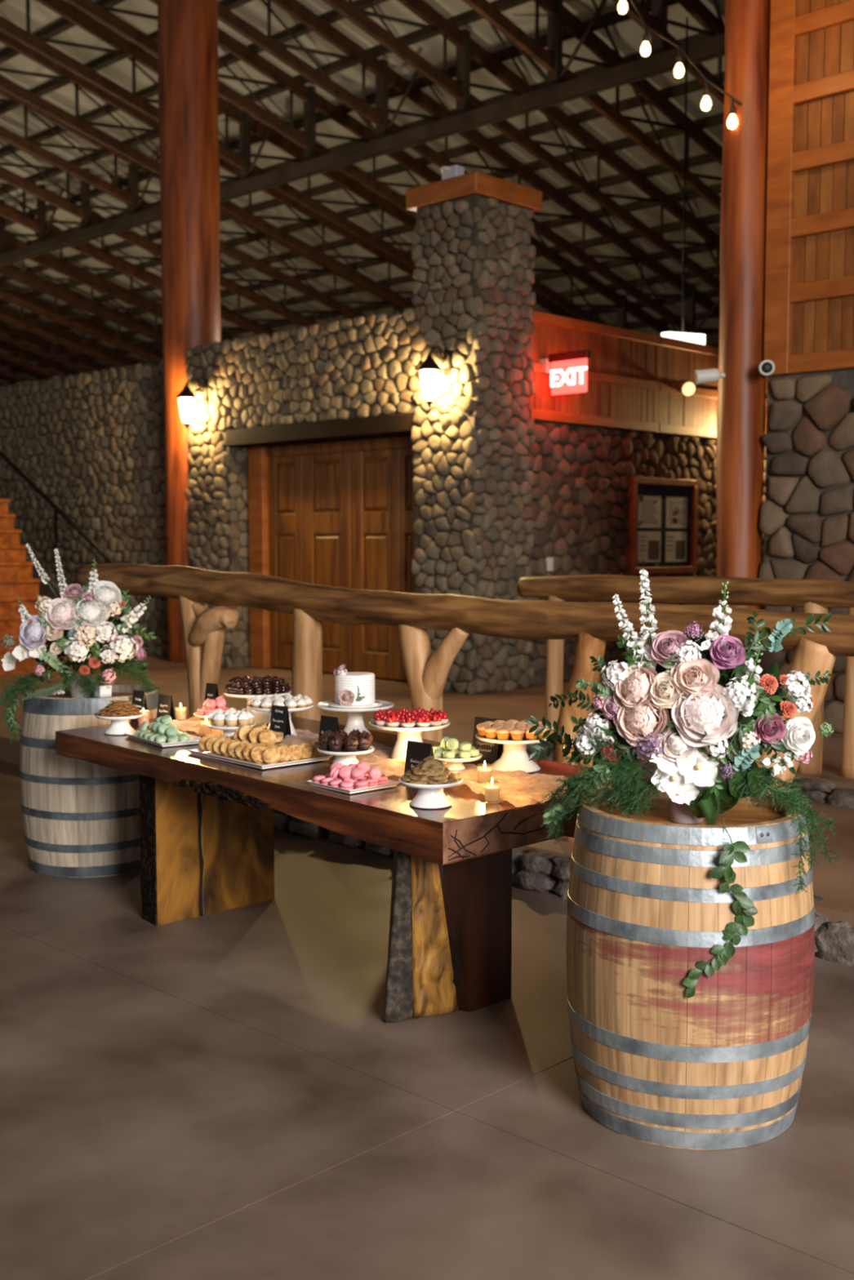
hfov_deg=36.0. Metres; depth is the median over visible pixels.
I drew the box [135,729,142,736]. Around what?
macaron
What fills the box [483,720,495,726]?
cupcake
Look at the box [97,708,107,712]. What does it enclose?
cookie
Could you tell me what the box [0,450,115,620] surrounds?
handrail
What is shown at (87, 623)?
flower bouquet
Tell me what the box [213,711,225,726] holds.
cupcake
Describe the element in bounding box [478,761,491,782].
votive candle
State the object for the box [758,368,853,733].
wall
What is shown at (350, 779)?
macaron
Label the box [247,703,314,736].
cake stand
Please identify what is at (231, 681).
chocolate cup
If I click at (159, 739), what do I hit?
macaron
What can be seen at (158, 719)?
macaron
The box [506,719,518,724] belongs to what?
cupcake
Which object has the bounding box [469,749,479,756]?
macaron
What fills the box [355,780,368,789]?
macaron
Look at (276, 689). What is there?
chocolate cup
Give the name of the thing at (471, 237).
wall pillar
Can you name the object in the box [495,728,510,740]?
cupcake
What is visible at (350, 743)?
cupcake
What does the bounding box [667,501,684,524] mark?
print
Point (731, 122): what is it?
bulb
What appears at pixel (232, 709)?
cupcake
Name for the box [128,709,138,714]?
cookie
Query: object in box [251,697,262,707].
tart
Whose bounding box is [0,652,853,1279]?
floor
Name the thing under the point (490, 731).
cupcake
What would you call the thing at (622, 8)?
bulb
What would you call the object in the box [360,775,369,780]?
macaron
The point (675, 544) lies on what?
print
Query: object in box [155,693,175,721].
menu card
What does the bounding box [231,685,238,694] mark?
chocolate cup
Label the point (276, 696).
tart
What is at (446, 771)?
cookie
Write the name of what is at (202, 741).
cookie
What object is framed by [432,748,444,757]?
macaron
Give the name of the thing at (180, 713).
votive candle
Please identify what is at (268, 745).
cookie
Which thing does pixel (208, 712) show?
macaron
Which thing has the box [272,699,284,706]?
tart
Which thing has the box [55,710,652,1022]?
table
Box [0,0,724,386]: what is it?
ceiling
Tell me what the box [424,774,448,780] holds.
cookie
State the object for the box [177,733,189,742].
macaron
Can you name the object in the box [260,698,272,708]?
tart
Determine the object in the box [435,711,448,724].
tart
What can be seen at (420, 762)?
cookie
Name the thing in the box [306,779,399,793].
serving plate
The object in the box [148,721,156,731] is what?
macaron
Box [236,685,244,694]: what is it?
chocolate cup
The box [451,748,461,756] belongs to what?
macaron
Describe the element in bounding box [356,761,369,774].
macaron
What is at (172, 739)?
macaron
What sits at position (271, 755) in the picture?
cookie
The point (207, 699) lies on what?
macaron
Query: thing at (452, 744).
macaron
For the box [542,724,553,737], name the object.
cupcake
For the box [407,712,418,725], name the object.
tart
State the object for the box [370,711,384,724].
tart
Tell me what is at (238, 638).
wall
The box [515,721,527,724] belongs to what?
cupcake
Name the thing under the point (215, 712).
cupcake
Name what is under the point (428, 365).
wall lantern
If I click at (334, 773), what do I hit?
macaron
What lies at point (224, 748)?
cookie
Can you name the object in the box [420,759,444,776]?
cookie
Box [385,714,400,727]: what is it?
tart
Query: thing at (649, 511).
print
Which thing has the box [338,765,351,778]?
macaron
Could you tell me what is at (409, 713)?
tart
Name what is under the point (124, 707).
cookie
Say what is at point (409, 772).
cookie
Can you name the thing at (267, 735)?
cookie
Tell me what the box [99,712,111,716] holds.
cookie
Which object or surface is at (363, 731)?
cupcake
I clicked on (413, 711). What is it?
tart
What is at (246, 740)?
cookie
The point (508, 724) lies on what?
cupcake
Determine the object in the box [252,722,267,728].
cookie
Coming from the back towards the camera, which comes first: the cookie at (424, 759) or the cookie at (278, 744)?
the cookie at (278, 744)
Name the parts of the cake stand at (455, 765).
plate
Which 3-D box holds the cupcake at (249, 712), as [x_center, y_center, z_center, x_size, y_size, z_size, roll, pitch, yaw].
[-0.791,0.341,5.830,0.058,0.065,0.057,-1,4,-13]
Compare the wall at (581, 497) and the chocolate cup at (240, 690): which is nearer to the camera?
the chocolate cup at (240, 690)
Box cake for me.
[328,664,382,708]
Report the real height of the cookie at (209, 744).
0.067 m
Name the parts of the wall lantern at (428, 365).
arm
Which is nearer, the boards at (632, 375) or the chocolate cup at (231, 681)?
the chocolate cup at (231, 681)
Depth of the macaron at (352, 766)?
4.76 m
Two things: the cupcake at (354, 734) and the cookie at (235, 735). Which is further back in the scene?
the cookie at (235, 735)
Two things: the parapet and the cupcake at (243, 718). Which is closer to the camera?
the cupcake at (243, 718)
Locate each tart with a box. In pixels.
[248,697,256,706]
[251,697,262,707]
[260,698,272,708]
[262,697,272,702]
[271,694,279,701]
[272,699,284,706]
[278,696,285,702]
[284,694,293,700]
[284,697,294,704]
[284,698,297,708]
[292,696,299,702]
[296,697,307,707]
[303,696,312,706]
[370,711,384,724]
[374,709,386,716]
[374,712,387,725]
[385,707,396,715]
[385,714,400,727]
[386,711,397,719]
[394,712,404,725]
[395,709,405,715]
[397,706,408,714]
[400,715,415,728]
[404,711,415,719]
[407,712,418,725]
[408,708,418,715]
[414,706,424,714]
[415,714,431,727]
[418,711,429,718]
[425,707,436,715]
[429,713,442,726]
[434,709,445,714]
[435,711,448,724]
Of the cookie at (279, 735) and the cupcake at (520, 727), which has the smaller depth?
the cupcake at (520, 727)
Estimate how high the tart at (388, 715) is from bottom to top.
0.050 m
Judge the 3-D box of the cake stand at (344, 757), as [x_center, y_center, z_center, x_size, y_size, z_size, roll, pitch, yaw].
[-0.320,0.460,5.166,0.224,0.073,0.224,4,6,44]
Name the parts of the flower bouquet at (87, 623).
flower stem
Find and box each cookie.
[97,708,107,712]
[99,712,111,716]
[103,711,117,715]
[106,702,121,707]
[106,706,122,711]
[109,700,124,702]
[110,713,125,716]
[111,700,126,705]
[114,709,128,714]
[117,704,128,709]
[117,706,132,711]
[124,713,136,715]
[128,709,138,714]
[199,735,213,751]
[205,736,220,753]
[213,737,226,755]
[220,739,234,756]
[227,741,242,758]
[231,724,241,740]
[235,742,249,759]
[238,724,253,740]
[240,738,250,743]
[243,743,257,761]
[248,727,262,742]
[250,745,266,763]
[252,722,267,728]
[256,742,269,746]
[258,728,276,744]
[262,746,280,764]
[266,744,277,747]
[274,731,283,742]
[275,743,288,746]
[275,745,291,763]
[287,744,302,761]
[298,742,313,759]
[309,741,322,758]
[400,775,410,781]
[403,770,413,776]
[408,774,428,781]
[408,779,428,784]
[412,765,431,775]
[414,755,435,767]
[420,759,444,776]
[422,758,446,764]
[423,778,446,784]
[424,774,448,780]
[440,768,450,775]
[444,777,458,783]
[447,772,457,778]
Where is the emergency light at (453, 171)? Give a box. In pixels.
[440,164,463,180]
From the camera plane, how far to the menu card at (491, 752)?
5.32 m
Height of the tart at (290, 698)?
0.041 m
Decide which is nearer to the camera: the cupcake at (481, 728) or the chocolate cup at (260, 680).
the cupcake at (481, 728)
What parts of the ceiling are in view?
girder post, girder post, girder post, girder post, girder post, girder post, girder post, girder post, girder post, girder post, girder post, girder post, girder post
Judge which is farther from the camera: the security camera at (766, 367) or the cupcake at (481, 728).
the security camera at (766, 367)
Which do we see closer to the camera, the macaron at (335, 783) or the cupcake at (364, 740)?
the macaron at (335, 783)
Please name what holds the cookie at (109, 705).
on the cookie at (120, 707)
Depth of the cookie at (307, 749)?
5.26 m
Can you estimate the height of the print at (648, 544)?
0.260 m
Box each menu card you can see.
[130,689,150,721]
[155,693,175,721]
[204,682,218,707]
[269,705,291,743]
[318,715,339,737]
[404,740,433,773]
[471,716,502,762]
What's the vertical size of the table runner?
0.072 m
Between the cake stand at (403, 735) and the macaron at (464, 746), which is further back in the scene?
the cake stand at (403, 735)
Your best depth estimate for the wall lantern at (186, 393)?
14.98 m
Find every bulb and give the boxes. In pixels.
[617,0,627,14]
[640,26,650,56]
[673,47,684,78]
[700,80,711,111]
[726,98,737,129]
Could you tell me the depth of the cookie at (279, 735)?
5.37 m
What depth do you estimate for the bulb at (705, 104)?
9.30 m
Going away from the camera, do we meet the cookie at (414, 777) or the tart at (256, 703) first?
the cookie at (414, 777)
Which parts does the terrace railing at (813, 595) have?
post, rail, post, post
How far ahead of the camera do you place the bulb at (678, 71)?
9.40 m
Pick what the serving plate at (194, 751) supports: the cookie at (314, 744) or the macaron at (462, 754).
the cookie at (314, 744)
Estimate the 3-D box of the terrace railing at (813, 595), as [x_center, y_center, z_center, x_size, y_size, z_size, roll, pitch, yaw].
[2.167,0.208,7.604,4.182,1.130,0.190,4,6,44]
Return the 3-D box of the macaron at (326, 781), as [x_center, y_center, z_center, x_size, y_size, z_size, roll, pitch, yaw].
[-0.359,0.512,4.741,0.047,0.033,0.048,-4,6,-41]
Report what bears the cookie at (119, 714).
on the cake stand at (119, 725)
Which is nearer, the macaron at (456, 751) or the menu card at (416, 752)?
the menu card at (416, 752)
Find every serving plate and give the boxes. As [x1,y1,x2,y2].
[124,730,201,746]
[186,747,332,768]
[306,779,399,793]
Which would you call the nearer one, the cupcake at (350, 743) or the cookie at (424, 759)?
the cookie at (424, 759)
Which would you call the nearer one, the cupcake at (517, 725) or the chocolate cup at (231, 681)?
the cupcake at (517, 725)
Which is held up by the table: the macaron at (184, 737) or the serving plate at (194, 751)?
the serving plate at (194, 751)
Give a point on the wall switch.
(549, 561)
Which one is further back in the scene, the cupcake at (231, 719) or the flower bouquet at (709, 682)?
the cupcake at (231, 719)
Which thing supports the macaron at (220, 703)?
on the macaron
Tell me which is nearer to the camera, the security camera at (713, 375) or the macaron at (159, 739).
the macaron at (159, 739)
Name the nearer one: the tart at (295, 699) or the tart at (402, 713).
the tart at (402, 713)
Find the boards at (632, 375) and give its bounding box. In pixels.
[529,311,767,439]
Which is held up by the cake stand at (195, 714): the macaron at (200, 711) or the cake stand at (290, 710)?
the macaron at (200, 711)
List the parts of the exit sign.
panel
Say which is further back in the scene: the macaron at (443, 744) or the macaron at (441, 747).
the macaron at (441, 747)
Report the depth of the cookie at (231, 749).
5.29 m
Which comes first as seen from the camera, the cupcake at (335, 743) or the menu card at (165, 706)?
the cupcake at (335, 743)
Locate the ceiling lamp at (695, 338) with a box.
[661,17,705,344]
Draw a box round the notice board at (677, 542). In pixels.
[627,475,697,574]
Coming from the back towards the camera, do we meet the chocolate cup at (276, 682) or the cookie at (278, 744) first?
the chocolate cup at (276, 682)
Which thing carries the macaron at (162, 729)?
on the serving plate at (193, 739)
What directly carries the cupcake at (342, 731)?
on the cake stand at (344, 757)
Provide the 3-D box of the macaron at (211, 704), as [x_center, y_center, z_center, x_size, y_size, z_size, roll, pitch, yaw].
[-1.028,0.306,6.266,0.048,0.047,0.044,3,5,37]
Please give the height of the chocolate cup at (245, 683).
0.048 m
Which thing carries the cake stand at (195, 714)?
on the table runner
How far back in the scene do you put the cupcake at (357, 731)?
5.22 m
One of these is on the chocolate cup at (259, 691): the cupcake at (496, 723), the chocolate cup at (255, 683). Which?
the chocolate cup at (255, 683)
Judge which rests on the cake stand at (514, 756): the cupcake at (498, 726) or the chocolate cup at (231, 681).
the cupcake at (498, 726)
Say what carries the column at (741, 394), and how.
attached to the wall at (806, 519)
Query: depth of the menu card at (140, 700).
6.32 m
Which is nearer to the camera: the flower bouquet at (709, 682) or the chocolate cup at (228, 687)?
the flower bouquet at (709, 682)
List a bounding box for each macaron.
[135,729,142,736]
[139,721,149,731]
[139,730,149,737]
[143,732,154,739]
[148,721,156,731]
[148,733,159,741]
[152,721,161,733]
[155,715,163,722]
[155,734,166,742]
[157,724,168,734]
[160,715,172,724]
[165,726,177,737]
[167,723,177,728]
[167,735,178,742]
[176,732,186,736]
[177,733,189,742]
[196,708,206,715]
[203,697,209,707]
[204,709,213,715]
[206,698,216,709]
[214,695,225,701]
[216,697,226,708]
[312,775,325,783]
[320,777,333,785]
[328,765,340,778]
[328,778,342,787]
[329,762,342,770]
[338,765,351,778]
[340,780,353,790]
[342,777,355,786]
[348,764,356,776]
[351,767,364,779]
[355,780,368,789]
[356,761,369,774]
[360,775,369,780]
[365,778,377,786]
[368,767,381,779]
[377,776,387,784]
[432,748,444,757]
[438,746,449,751]
[440,736,450,748]
[442,751,455,758]
[446,737,458,750]
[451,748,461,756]
[458,742,471,751]
[458,750,471,758]
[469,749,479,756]
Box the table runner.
[149,715,610,807]
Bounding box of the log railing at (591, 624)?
[74,563,853,841]
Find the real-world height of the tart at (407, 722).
0.050 m
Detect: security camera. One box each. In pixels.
[694,368,724,384]
[757,360,774,375]
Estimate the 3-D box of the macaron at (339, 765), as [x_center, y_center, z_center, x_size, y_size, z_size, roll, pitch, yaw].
[-0.333,0.473,4.828,0.048,0.049,0.038,3,5,31]
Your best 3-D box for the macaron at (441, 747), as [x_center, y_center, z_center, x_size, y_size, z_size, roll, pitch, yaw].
[0.067,0.427,5.145,0.048,0.032,0.047,0,4,2]
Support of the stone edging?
on the floor
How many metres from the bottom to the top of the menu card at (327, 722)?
0.163 m
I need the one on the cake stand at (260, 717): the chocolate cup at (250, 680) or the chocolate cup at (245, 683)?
the chocolate cup at (250, 680)
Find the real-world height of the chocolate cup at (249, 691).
0.049 m
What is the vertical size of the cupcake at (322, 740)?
0.067 m
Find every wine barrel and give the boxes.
[19,684,159,877]
[565,784,814,1150]
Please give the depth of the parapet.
16.63 m
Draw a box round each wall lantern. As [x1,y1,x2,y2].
[175,377,208,428]
[416,345,452,407]
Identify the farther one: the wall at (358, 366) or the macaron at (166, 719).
the wall at (358, 366)
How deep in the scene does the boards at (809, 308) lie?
9.09 m
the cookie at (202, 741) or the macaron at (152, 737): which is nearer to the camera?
the cookie at (202, 741)
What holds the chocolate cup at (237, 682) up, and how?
on the chocolate cup at (233, 689)
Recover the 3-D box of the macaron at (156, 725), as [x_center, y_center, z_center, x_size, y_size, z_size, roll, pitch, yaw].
[-1.177,0.382,5.749,0.048,0.048,0.043,2,5,20]
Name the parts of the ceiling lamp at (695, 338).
lamp shade, hanging rod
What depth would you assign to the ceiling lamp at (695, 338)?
15.12 m
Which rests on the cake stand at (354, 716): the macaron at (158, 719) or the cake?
the cake
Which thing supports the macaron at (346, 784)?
on the serving plate at (390, 783)
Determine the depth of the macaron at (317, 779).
4.76 m
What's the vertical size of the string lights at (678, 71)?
5.489 m
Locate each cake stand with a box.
[95,711,144,734]
[193,711,209,722]
[207,721,256,737]
[222,689,291,724]
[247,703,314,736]
[315,700,394,737]
[317,746,373,766]
[368,720,449,761]
[398,777,462,808]
[435,752,482,773]
[475,733,546,773]
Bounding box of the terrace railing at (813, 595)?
[516,574,853,778]
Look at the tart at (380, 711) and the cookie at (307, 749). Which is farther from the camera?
the tart at (380, 711)
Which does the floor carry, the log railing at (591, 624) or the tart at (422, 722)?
the log railing at (591, 624)
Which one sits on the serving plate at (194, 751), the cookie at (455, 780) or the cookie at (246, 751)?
the cookie at (246, 751)
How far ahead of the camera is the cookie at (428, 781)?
4.36 m
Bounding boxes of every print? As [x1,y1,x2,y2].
[639,535,658,559]
[640,500,658,523]
[666,536,684,559]
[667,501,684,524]
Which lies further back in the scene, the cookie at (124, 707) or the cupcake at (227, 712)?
the cookie at (124, 707)
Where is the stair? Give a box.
[0,498,66,675]
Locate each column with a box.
[157,0,221,662]
[715,0,770,724]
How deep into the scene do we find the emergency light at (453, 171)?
12.72 m
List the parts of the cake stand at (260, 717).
plate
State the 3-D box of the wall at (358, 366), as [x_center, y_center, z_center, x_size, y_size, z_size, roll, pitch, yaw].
[-0.984,-1.431,14.132,4.537,3.797,0.716,4,6,44]
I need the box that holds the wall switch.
[545,557,553,571]
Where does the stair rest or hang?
on the floor
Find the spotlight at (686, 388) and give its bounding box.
[674,380,694,396]
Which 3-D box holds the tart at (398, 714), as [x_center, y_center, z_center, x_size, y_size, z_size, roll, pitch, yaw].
[-0.114,0.315,5.263,0.061,0.050,0.060,0,4,3]
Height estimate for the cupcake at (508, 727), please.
0.046 m
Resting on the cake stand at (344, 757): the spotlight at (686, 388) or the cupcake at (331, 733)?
the cupcake at (331, 733)
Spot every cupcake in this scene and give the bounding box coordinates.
[208,710,217,724]
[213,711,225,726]
[222,709,230,724]
[224,711,237,726]
[229,707,236,713]
[233,710,241,724]
[237,711,250,726]
[245,709,255,724]
[317,732,331,750]
[321,729,333,735]
[327,733,342,751]
[333,728,347,737]
[333,731,345,749]
[342,733,358,751]
[345,731,358,748]
[351,728,360,734]
[357,733,371,751]
[360,730,373,747]
[476,723,490,731]
[476,724,489,737]
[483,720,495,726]
[484,726,497,739]
[491,722,504,726]
[492,724,503,737]
[493,720,504,723]
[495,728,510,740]
[501,725,514,738]
[502,721,515,724]
[503,723,515,728]
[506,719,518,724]
[509,728,524,740]
[514,724,525,728]
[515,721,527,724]
[515,726,527,738]
[524,728,537,740]
[536,726,548,739]
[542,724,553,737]
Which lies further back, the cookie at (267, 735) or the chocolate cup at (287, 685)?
the chocolate cup at (287, 685)
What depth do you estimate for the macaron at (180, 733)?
5.75 m
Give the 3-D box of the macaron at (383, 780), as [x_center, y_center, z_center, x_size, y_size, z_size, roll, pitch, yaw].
[-0.165,0.510,4.767,0.048,0.032,0.047,4,6,42]
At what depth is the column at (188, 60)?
15.38 m
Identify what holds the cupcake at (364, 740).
on the cake stand at (344, 757)
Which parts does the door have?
panel, panel, panel, panel, panel, head rail, panel, panel, panel, panel, panel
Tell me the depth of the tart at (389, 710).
5.41 m
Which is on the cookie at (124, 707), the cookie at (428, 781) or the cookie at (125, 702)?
the cookie at (125, 702)
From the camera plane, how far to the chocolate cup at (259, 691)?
6.17 m
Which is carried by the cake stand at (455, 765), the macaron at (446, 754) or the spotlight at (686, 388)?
the macaron at (446, 754)
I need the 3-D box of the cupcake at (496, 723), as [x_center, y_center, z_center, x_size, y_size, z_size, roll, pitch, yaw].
[0.281,0.348,5.163,0.056,0.046,0.056,0,4,3]
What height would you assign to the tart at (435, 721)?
0.050 m
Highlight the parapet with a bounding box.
[20,543,115,662]
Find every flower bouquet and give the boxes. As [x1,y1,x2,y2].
[0,543,161,742]
[523,568,840,998]
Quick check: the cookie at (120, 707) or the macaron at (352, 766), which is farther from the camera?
the cookie at (120, 707)
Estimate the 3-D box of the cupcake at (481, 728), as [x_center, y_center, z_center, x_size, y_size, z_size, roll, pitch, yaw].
[0.223,0.353,5.103,0.056,0.046,0.056,-2,5,-22]
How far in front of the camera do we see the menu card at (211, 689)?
6.59 m
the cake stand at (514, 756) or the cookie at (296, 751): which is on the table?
the cake stand at (514, 756)
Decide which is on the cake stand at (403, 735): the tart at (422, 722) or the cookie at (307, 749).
the tart at (422, 722)
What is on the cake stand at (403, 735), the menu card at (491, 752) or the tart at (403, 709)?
the tart at (403, 709)
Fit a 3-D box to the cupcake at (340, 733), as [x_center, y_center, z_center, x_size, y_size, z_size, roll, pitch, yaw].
[-0.347,0.394,5.157,0.064,0.067,0.063,-2,5,-22]
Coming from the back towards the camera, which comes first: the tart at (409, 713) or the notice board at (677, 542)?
the notice board at (677, 542)
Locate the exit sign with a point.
(567, 371)
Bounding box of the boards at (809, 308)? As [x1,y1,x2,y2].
[763,0,853,376]
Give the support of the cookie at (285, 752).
on the serving plate at (194, 751)
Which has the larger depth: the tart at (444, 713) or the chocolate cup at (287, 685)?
the chocolate cup at (287, 685)
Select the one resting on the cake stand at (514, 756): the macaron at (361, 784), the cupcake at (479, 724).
the cupcake at (479, 724)
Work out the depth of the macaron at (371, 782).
4.70 m
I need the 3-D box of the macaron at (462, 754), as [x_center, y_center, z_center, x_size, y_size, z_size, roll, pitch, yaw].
[0.144,0.438,5.009,0.047,0.030,0.047,-2,5,-25]
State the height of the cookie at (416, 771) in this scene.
0.025 m
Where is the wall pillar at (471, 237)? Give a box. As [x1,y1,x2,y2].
[405,171,542,693]
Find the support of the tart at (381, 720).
on the cake stand at (403, 735)
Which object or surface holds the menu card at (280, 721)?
on the table runner
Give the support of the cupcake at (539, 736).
on the cake stand at (514, 756)
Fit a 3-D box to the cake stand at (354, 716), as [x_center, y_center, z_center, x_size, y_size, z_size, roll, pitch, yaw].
[-0.321,0.362,5.869,0.348,0.152,0.348,4,6,44]
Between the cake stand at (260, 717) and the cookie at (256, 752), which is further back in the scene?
the cake stand at (260, 717)
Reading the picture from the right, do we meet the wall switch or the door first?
the wall switch
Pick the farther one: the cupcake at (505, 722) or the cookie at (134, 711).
the cookie at (134, 711)
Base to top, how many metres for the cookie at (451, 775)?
0.021 m
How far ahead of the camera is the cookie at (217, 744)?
5.36 m
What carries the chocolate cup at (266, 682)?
on the cake stand at (260, 717)
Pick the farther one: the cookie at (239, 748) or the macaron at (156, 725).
the macaron at (156, 725)
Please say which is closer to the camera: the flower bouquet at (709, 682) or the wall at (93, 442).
the flower bouquet at (709, 682)
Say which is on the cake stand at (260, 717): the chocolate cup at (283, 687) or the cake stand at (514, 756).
the chocolate cup at (283, 687)
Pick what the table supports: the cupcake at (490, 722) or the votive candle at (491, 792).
the votive candle at (491, 792)
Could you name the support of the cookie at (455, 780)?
on the cake stand at (428, 796)
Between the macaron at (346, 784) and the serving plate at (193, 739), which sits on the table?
the serving plate at (193, 739)
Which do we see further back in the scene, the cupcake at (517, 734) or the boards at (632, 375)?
the boards at (632, 375)
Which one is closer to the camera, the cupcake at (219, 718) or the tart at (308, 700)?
the cupcake at (219, 718)
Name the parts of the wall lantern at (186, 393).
arm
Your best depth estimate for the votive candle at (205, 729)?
5.91 m
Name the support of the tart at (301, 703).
on the cake stand at (290, 710)
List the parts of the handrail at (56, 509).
post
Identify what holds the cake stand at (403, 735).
on the table runner
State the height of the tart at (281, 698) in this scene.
0.041 m
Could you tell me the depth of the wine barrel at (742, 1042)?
3.51 m
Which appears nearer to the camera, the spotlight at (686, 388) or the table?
the table
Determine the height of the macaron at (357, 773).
0.043 m
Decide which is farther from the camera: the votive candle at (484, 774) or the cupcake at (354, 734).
the cupcake at (354, 734)
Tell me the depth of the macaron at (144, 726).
5.81 m
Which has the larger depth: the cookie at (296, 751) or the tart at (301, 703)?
the tart at (301, 703)
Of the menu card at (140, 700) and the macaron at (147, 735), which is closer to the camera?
the macaron at (147, 735)
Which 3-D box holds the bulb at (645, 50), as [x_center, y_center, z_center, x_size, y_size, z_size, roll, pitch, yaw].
[1.593,-4.362,9.567,0.076,0.212,0.074,4,6,44]
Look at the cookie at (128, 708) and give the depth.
5.90 m
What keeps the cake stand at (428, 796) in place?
on the table
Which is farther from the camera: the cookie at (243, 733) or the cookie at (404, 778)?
the cookie at (243, 733)
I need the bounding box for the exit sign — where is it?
[539,349,590,395]
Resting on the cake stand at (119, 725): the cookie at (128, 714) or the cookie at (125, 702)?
the cookie at (128, 714)
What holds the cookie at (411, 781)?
on the cake stand at (428, 796)
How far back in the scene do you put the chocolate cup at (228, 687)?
6.24 m
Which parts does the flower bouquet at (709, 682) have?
flower stem, flower stem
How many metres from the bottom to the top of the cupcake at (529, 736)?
0.046 m
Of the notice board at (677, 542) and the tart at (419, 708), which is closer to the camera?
the tart at (419, 708)
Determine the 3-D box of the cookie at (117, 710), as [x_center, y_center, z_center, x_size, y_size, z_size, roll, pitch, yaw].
[-1.375,0.320,5.902,0.066,0.022,0.069,-1,5,-17]
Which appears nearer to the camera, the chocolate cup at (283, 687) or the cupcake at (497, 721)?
the cupcake at (497, 721)
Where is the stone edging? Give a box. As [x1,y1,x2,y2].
[273,808,853,966]
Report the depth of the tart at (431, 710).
5.40 m
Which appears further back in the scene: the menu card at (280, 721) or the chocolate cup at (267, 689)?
the chocolate cup at (267, 689)
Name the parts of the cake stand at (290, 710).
plate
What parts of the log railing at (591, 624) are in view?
post, rail, post, leaning post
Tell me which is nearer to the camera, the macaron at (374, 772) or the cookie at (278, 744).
the macaron at (374, 772)
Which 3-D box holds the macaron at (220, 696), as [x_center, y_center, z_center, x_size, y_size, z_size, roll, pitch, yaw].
[-0.993,0.285,6.301,0.048,0.040,0.048,-1,4,-9]
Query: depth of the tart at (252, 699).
5.83 m
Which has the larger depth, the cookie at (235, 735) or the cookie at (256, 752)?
the cookie at (235, 735)
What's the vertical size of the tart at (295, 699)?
0.041 m
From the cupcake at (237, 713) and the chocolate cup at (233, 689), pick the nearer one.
the cupcake at (237, 713)
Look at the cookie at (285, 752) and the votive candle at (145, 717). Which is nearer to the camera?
the cookie at (285, 752)
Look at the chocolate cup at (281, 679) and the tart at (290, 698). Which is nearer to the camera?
the tart at (290, 698)
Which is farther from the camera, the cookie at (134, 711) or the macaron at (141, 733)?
the cookie at (134, 711)
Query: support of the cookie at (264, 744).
on the serving plate at (194, 751)
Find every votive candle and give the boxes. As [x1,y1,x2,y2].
[137,708,149,726]
[175,702,186,719]
[200,715,211,733]
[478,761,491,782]
[484,777,498,801]
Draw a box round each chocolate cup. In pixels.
[224,684,232,693]
[228,678,235,685]
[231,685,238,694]
[233,679,241,686]
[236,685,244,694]
[240,679,249,688]
[244,686,253,695]
[247,678,253,686]
[251,680,260,689]
[254,685,263,695]
[256,678,262,685]
[262,679,271,687]
[263,685,271,694]
[271,684,280,694]
[272,678,281,686]
[278,677,284,684]
[280,684,287,693]
[284,683,290,693]
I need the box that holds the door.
[225,412,416,680]
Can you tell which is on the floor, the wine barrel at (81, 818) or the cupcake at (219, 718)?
the wine barrel at (81, 818)
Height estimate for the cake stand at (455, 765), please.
0.066 m
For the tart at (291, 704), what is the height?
0.041 m
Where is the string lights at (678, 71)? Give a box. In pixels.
[617,0,742,129]
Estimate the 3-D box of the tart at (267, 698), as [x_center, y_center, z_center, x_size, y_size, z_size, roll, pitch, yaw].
[-0.709,0.274,5.824,0.054,0.041,0.054,0,4,3]
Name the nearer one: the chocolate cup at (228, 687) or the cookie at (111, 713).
the cookie at (111, 713)
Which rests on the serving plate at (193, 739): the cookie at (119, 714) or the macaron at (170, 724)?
the macaron at (170, 724)
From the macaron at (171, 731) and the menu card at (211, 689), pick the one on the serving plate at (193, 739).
the macaron at (171, 731)
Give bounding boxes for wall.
[0,359,168,655]
[183,297,477,694]
[227,446,250,667]
[528,419,765,685]
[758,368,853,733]
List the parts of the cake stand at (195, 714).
plate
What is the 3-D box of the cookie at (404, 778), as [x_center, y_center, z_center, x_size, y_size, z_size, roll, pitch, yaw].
[-0.049,0.465,4.440,0.081,0.017,0.083,0,4,-6]
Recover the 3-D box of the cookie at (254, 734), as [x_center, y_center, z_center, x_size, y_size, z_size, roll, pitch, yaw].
[-0.691,0.393,5.359,0.072,0.071,0.044,-1,4,-10]
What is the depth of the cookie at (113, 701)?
5.93 m
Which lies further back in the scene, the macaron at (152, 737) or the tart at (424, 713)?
the macaron at (152, 737)
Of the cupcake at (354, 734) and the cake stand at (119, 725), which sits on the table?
the cake stand at (119, 725)
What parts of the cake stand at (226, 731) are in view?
plate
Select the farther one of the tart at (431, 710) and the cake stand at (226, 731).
the cake stand at (226, 731)

